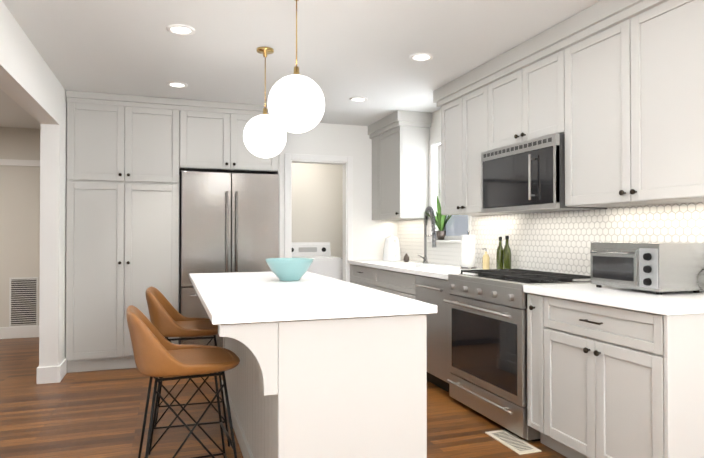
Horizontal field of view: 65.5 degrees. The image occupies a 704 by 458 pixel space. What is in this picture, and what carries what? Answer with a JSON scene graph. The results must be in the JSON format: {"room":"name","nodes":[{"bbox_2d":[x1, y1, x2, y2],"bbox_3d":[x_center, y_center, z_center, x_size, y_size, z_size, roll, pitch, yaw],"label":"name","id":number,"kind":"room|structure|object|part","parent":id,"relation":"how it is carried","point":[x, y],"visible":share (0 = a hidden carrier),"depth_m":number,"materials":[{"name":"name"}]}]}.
{"room":"kitchen","nodes":[
{"label":"kitchen","id":0,"kind":"room"},
{"bbox_2d":[0,127,39,326],"bbox_3d":[-4.840,0.041,6.182,3.250,2.470,0.120,0,-1,-19],"label":"wall","id":1,"kind":"structure","parent":0,"point":[19,221],"depth_m":6.42,"materials":[{"name":"grey paint"}]},
{"bbox_2d":[0,326,38,338],"bbox_3d":[-4.833,1.207,6.101,3.279,0.135,0.016,0,-1,-19],"label":"baseboard","id":2,"kind":"structure","parent":1,"relation":"attached to","point":[22,331],"depth_m":6.41,"materials":[{"name":"white paint"}]},
{"bbox_2d":[0,159,39,166],"bbox_3d":[-4.830,-0.780,6.114,3.279,0.070,0.029,0,-1,-19],"label":"trim","id":3,"kind":"structure","parent":1,"relation":"attached to","point":[14,162],"depth_m":6.41,"materials":[{"name":"white paint"}]},
{"bbox_2d":[9,277,38,326],"bbox_3d":[-3.856,0.858,6.434,0.300,0.580,0.015,0,-1,-19],"label":"air vent","id":4,"kind":"object","parent":1,"relation":"in","point":[23,301],"visible":1,"depth_m":6.43,"materials":[{"name":"white metal"}]},
{"bbox_2d":[0,0,66,366],"bbox_3d":[-1.619,-0.001,1.939,0.140,2.470,10.220,0,-1,-19],"label":"wall","id":5,"kind":"structure","parent":0,"point":[31,85],"depth_m":4.48,"materials":[{"name":"paint"}]},
{"bbox_2d":[36,366,55,383],"bbox_3d":[-2.904,1.202,5.517,0.039,0.135,2.276,0,-1,-19],"label":"baseboard","id":6,"kind":"structure","parent":5,"relation":"attached to","point":[43,373],"depth_m":4.45,"materials":[{"name":"white paint"}]},
{"bbox_2d":[56,358,66,382],"bbox_3d":[-2.449,1.193,4.631,0.016,0.135,0.306,0,-1,-19],"label":"baseboard","id":7,"kind":"structure","parent":5,"relation":"attached to","point":[61,370],"depth_m":4.55,"materials":[{"name":"white paint"}]},
{"bbox_2d":[0,337,566,457],"bbox_3d":[-1.462,1.285,2.022,7.300,0.100,10.300,0,-1,-19],"label":"floor","id":8,"kind":"structure","parent":0,"point":[94,414],"depth_m":3.59,"materials":[{"name":"brown wood"}]},
{"bbox_2d":[66,90,181,372],"bbox_3d":[-2.149,0.033,5.221,0.945,2.466,0.618,0,-1,-19],"label":"tall cabinet","id":9,"kind":"object","parent":8,"relation":"on","point":[130,158],"depth_m":4.91,"materials":[{"name":"paint"}]},
{"bbox_2d":[126,305,239,457],"bbox_3d":[-0.741,0.788,2.428,0.490,0.896,0.471,0,-1,-19],"label":"stool","id":10,"kind":"object","parent":8,"relation":"on","point":[156,352],"visible":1,"depth_m":2.29,"materials":[{"name":"brown leather"}]},
{"bbox_3d":[-0.733,0.925,2.430,0.471,0.623,0.471,0,-1,-19],"label":"frame","id":11,"kind":"part","parent":10,"relation":"part of","materials":[{"name":"black metal"}]},
{"bbox_2d":[146,286,229,454],"bbox_3d":[-0.976,0.797,3.278,0.485,0.896,0.464,0,-1,-19],"label":"stool","id":12,"kind":"object","parent":8,"relation":"on","point":[167,319],"visible":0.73,"depth_m":3.11,"materials":[{"name":"brown leather"}]},
{"bbox_3d":[-0.966,0.933,3.280,0.464,0.623,0.464,0,-1,-19],"label":"frame","id":13,"kind":"part","parent":12,"relation":"part of","materials":[{"name":"black metal"}]},
{"bbox_2d":[179,171,278,346],"bbox_3d":[-1.235,0.368,5.450,0.905,1.800,0.745,0,-1,-19],"label":"fridge","id":14,"kind":"object","parent":8,"relation":"on","point":[229,222],"visible":0.54,"depth_m":5.13,"materials":[{"name":"silver metal"}]},
{"bbox_2d":[192,283,426,457],"bbox_3d":[-0.435,0.807,3.207,0.860,0.879,2.220,0,-1,-19],"label":"kitchen island","id":15,"kind":"object","parent":8,"relation":"on","point":[327,367],"depth_m":2.20,"materials":[{"name":"paint"}]},
{"bbox_2d":[189,271,436,326],"bbox_3d":[-0.440,0.343,3.210,0.910,0.033,2.280,0,-1,-19],"label":"island countertop","id":16,"kind":"structure","parent":15,"relation":"on","point":[232,297],"depth_m":2.45,"materials":[{"name":"white stone"}]},
{"bbox_2d":[265,258,313,280],"bbox_3d":[-0.401,0.261,3.519,0.311,0.136,0.310,0,-1,-19],"label":"bowl","id":17,"kind":"object","parent":16,"relation":"on","point":[289,269],"visible":1,"depth_m":3.43,"materials":[{"name":"teal ceramic"}]},
{"bbox_2d":[292,242,342,280],"bbox_3d":[-0.513,0.727,6.817,0.680,1.110,0.670,0,-1,-19],"label":"washer","id":18,"kind":"object","parent":8,"relation":"on","point":[325,263],"visible":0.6,"depth_m":6.63,"materials":[{"name":"white metal"}]},
{"bbox_2d":[350,264,371,287],"bbox_3d":[0.397,0.833,5.947,0.607,0.880,0.855,0,-1,-19],"label":"base cabinet","id":19,"kind":"object","parent":8,"relation":"on","point":[359,276],"depth_m":5.90,"materials":[{"name":"paint"}]},
{"bbox_2d":[372,268,431,299],"bbox_3d":[0.669,0.825,5.141,0.607,0.880,0.960,0,-1,-19],"label":"base cabinet","id":20,"kind":"object","parent":8,"relation":"on","point":[397,283],"depth_m":5.02,"materials":[{"name":"paint"}]},
{"bbox_2d":[348,260,495,279],"bbox_3d":[0.626,0.366,5.234,0.631,0.040,2.361,0,-1,-19],"label":"countertop","id":21,"kind":"structure","parent":20,"relation":"on","point":[441,271],"depth_m":5.00,"materials":[{"name":"white stone"}]},
{"bbox_2d":[383,234,400,260],"bbox_3d":[0.448,0.207,6.101,0.203,0.293,0.285,0,-1,-19],"label":"kettle","id":22,"kind":"object","parent":21,"relation":"on","point":[392,251],"visible":1,"depth_m":6.03,"materials":[{"name":"white ceramic"}]},
{"bbox_2d":[403,253,408,261],"bbox_3d":[0.580,0.306,5.834,0.064,0.090,0.064,0,-1,-19],"label":"vase","id":23,"kind":"object","parent":21,"relation":"on","point":[406,258],"visible":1,"depth_m":5.81,"materials":[{"name":"ceramic"}]},
{"bbox_2d":[404,264,419,267],"bbox_3d":[0.600,0.481,5.259,0.354,0.212,0.684,0,-1,-19],"label":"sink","id":24,"kind":"object","parent":21,"relation":"in","point":[405,265],"depth_m":5.59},
{"bbox_2d":[416,204,443,263],"bbox_3d":[0.766,0.061,5.403,0.129,0.574,0.394,0,-1,-19],"label":"faucet","id":25,"kind":"object","parent":21,"relation":"on","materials":[{"name":"silver metal"}]},
{"bbox_2d":[460,231,476,268],"bbox_3d":[1.002,0.178,4.711,0.140,0.325,0.140,0,-1,-19],"label":"paper towel","id":26,"kind":"object","parent":21,"relation":"on","point":[468,251],"visible":1,"depth_m":4.66,"materials":[{"name":"white paper"}]},
{"bbox_2d":[482,248,489,268],"bbox_3d":[1.113,0.250,4.558,0.065,0.178,0.060,0,-1,-19],"label":"soap dispenser","id":27,"kind":"object","parent":21,"relation":"on","point":[485,261],"visible":0.92,"depth_m":4.54,"materials":[{"name":"beige plastic"}]},
{"bbox_2d":[496,237,502,268],"bbox_3d":[1.171,0.198,4.319,0.064,0.276,0.062,0,-1,-19],"label":"oil bottle","id":28,"kind":"object","parent":21,"relation":"on","point":[499,258],"visible":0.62,"depth_m":4.30,"materials":[{"name":"green glass"}]},
{"bbox_2d":[503,236,510,268],"bbox_3d":[1.204,0.193,4.251,0.066,0.285,0.064,0,-1,-19],"label":"oil bottle","id":29,"kind":"object","parent":21,"relation":"on","point":[507,257],"visible":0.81,"depth_m":4.23,"materials":[{"name":"green glass"}]},
{"bbox_2d":[412,275,450,391],"bbox_3d":[0.853,0.821,4.379,0.590,0.875,0.592,0,-1,-19],"label":"dishwasher","id":30,"kind":"object","parent":8,"relation":"on","point":[431,290],"visible":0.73,"depth_m":4.22,"materials":[{"name":"silver metal"}]},
{"bbox_2d":[485,429,540,454],"bbox_3d":[0.936,1.242,3.206,0.140,0.008,0.350,0,-1,-19],"label":"floor vent","id":31,"kind":"object","parent":8,"relation":"in","point":[516,444],"visible":1,"depth_m":3.18,"materials":[{"name":"beige metal"}]},
{"bbox_2d":[443,269,590,440],"bbox_3d":[1.108,0.774,3.675,0.685,0.955,0.882,0,-1,-19],"label":"range","id":32,"kind":"object","parent":8,"relation":"on","point":[488,370],"visible":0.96,"depth_m":3.48,"materials":[{"name":"silver metal"}]},
{"bbox_2d":[525,292,703,457],"bbox_3d":[1.452,0.803,2.821,0.607,0.880,0.942,0,-1,-19],"label":"base cabinet","id":33,"kind":"object","parent":8,"relation":"on","point":[603,382],"depth_m":2.56,"materials":[{"name":"paint"}]},
{"bbox_2d":[524,284,703,315],"bbox_3d":[1.443,0.343,2.812,0.631,0.040,0.963,0,-1,-19],"label":"countertop","id":34,"kind":"structure","parent":33,"relation":"on","point":[676,303],"depth_m":2.60,"materials":[{"name":"white stone"}]},
{"bbox_2d":[590,242,703,294],"bbox_3d":[1.549,0.198,2.880,0.348,0.250,0.510,0,-1,-19],"label":"toaster oven","id":35,"kind":"object","parent":34,"relation":"on","point":[658,268],"visible":1,"depth_m":2.73,"materials":[{"name":"silver metal"}]},
{"bbox_2d":[179,123,397,259],"bbox_3d":[-1.161,0.038,5.946,3.570,2.470,0.120,0,-1,-19],"label":"wall","id":36,"kind":"structure","parent":0,"point":[370,235],"depth_m":6.29,"materials":[{"name":"paint"}]},
{"bbox_2d":[182,99,279,173],"bbox_3d":[-1.253,-0.881,5.532,0.945,0.631,0.618,0,-1,-19],"label":"upper cabinet","id":37,"kind":"object","parent":36,"relation":"attached to","point":[212,132],"depth_m":5.21,"materials":[{"name":"paint"}]},
{"bbox_2d":[284,153,352,281],"bbox_3d":[-0.387,0.223,6.199,0.790,2.105,0.141,0,-1,-19],"label":"door frame","id":38,"kind":"structure","parent":36,"relation":"attached to","point":[346,162],"depth_m":6.24,"materials":[{"name":"white paint"}]},
{"bbox_2d":[0,0,600,128],"bbox_3d":[-1.462,-1.285,2.047,7.300,0.100,10.300,0,-1,-19],"label":"ceiling","id":39,"kind":"structure","parent":0,"point":[347,50],"depth_m":3.62,"materials":[{"name":"paint"}]},
{"bbox_2d":[167,82,187,87],"bbox_3d":[-1.461,-1.204,4.580,0.170,0.009,0.170,0,-1,-19],"label":"recessed light","id":40,"kind":"object","parent":39,"relation":"in","point":[177,84],"visible":0.98,"depth_m":4.57,"materials":[{"name":"white paint"}]},
{"bbox_2d":[166,24,194,34],"bbox_3d":[-1.046,-1.216,3.348,0.170,0.009,0.170,0,-1,-19],"label":"recessed light","id":41,"kind":"object","parent":39,"relation":"in","point":[179,29],"visible":0.96,"depth_m":3.34,"materials":[{"name":"white paint"}]},
{"bbox_2d":[243,47,286,157],"bbox_3d":[-0.589,-0.850,3.709,0.290,0.736,0.290,0,-1,-19],"label":"pendant light","id":42,"kind":"object","parent":39,"relation":"hanging from","point":[264,135],"visible":0.94,"depth_m":3.61,"materials":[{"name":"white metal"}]},
{"bbox_2d":[268,0,324,132],"bbox_3d":[-0.285,-0.860,2.809,0.292,0.733,0.292,0,-1,-19],"label":"pendant light","id":43,"kind":"object","parent":39,"relation":"hanging from","point":[296,102],"visible":1,"depth_m":2.71,"materials":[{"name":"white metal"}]},
{"bbox_2d":[349,97,367,101],"bbox_3d":[0.061,-1.200,5.072,0.170,0.009,0.170,0,-1,-19],"label":"recessed light","id":44,"kind":"object","parent":39,"relation":"in","point":[358,99],"visible":1,"depth_m":5.08,"materials":[{"name":"white paint"}]},
{"bbox_2d":[409,53,432,61],"bbox_3d":[0.489,-1.212,3.866,0.170,0.009,0.170,0,-1,-19],"label":"recessed light","id":45,"kind":"object","parent":39,"relation":"in","point":[419,57],"visible":0.98,"depth_m":3.86,"materials":[{"name":"white paint"}]},
{"bbox_2d":[292,163,342,257],"bbox_3d":[-1.446,0.049,7.010,3.430,2.470,0.120,0,-1,-19],"label":"wall","id":46,"kind":"structure","parent":0,"point":[317,202],"depth_m":7.27,"materials":[{"name":"grey paint"}]},
{"bbox_2d":[430,109,440,139],"bbox_3d":[1.755,0.011,3.120,0.150,2.470,10.300,0,-1,-19],"label":"wall","id":47,"kind":"structure","parent":0,"point":[435,129],"depth_m":5.58,"materials":[{"name":"paint"}]},
{"bbox_2d":[376,120,431,219],"bbox_3d":[0.550,-0.604,5.929,0.337,0.995,0.632,0,-1,-19],"label":"upper cabinet","id":48,"kind":"object","parent":47,"relation":"attached to","point":[402,146],"depth_m":5.66,"materials":[{"name":"paint"}]},
{"bbox_2d":[427,136,470,242],"bbox_3d":[0.998,-0.395,5.306,0.190,1.055,0.840,0,-1,-19],"label":"window","id":49,"kind":"structure","parent":47,"relation":"in","point":[434,166],"depth_m":5.62,"materials":[{"name":"glass"}]},
{"bbox_2d":[424,194,446,239],"bbox_3d":[0.915,-0.136,5.562,0.402,0.488,0.552,0,-1,31],"label":"potted plant","id":50,"kind":"object","parent":49,"relation":"on","point":[440,219],"visible":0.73,"depth_m":5.52,"materials":[{"name":"plant"}]},
{"bbox_2d":[440,76,535,215],"bbox_3d":[1.058,-0.619,4.425,0.337,0.995,0.793,0,-1,-19],"label":"upper cabinet","id":51,"kind":"object","parent":47,"relation":"attached to","point":[462,111],"depth_m":4.40,"materials":[{"name":"paint"}]},
{"bbox_2d":[484,44,551,151],"bbox_3d":[1.297,-0.848,3.718,0.337,0.550,0.820,0,-1,-19],"label":"upper cabinet","id":52,"kind":"object","parent":47,"relation":"attached to","point":[517,96],"depth_m":3.68,"materials":[{"name":"paint"}]},
{"bbox_2d":[481,133,606,213],"bbox_3d":[1.242,-0.344,3.694,0.425,0.446,0.812,0,-1,-19],"label":"microwave","id":53,"kind":"object","parent":52,"relation":"attached to","point":[526,177],"visible":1,"depth_m":3.53,"materials":[{"name":"silver metal"}]},
{"bbox_2d":[398,202,703,292],"bbox_3d":[1.218,0.109,4.456,0.010,0.460,4.218,0,-1,-19],"label":"backsplash","id":54,"kind":"structure","parent":47,"relation":"attached to","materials":[{"name":"tile"}]},
{"bbox_2d":[552,0,703,211],"bbox_3d":[1.576,-0.634,2.888,0.337,0.995,1.043,0,-1,-19],"label":"upper cabinet","id":55,"kind":"object","parent":47,"relation":"attached to","point":[612,91],"depth_m":2.79,"materials":[{"name":"paint"}]}
]}

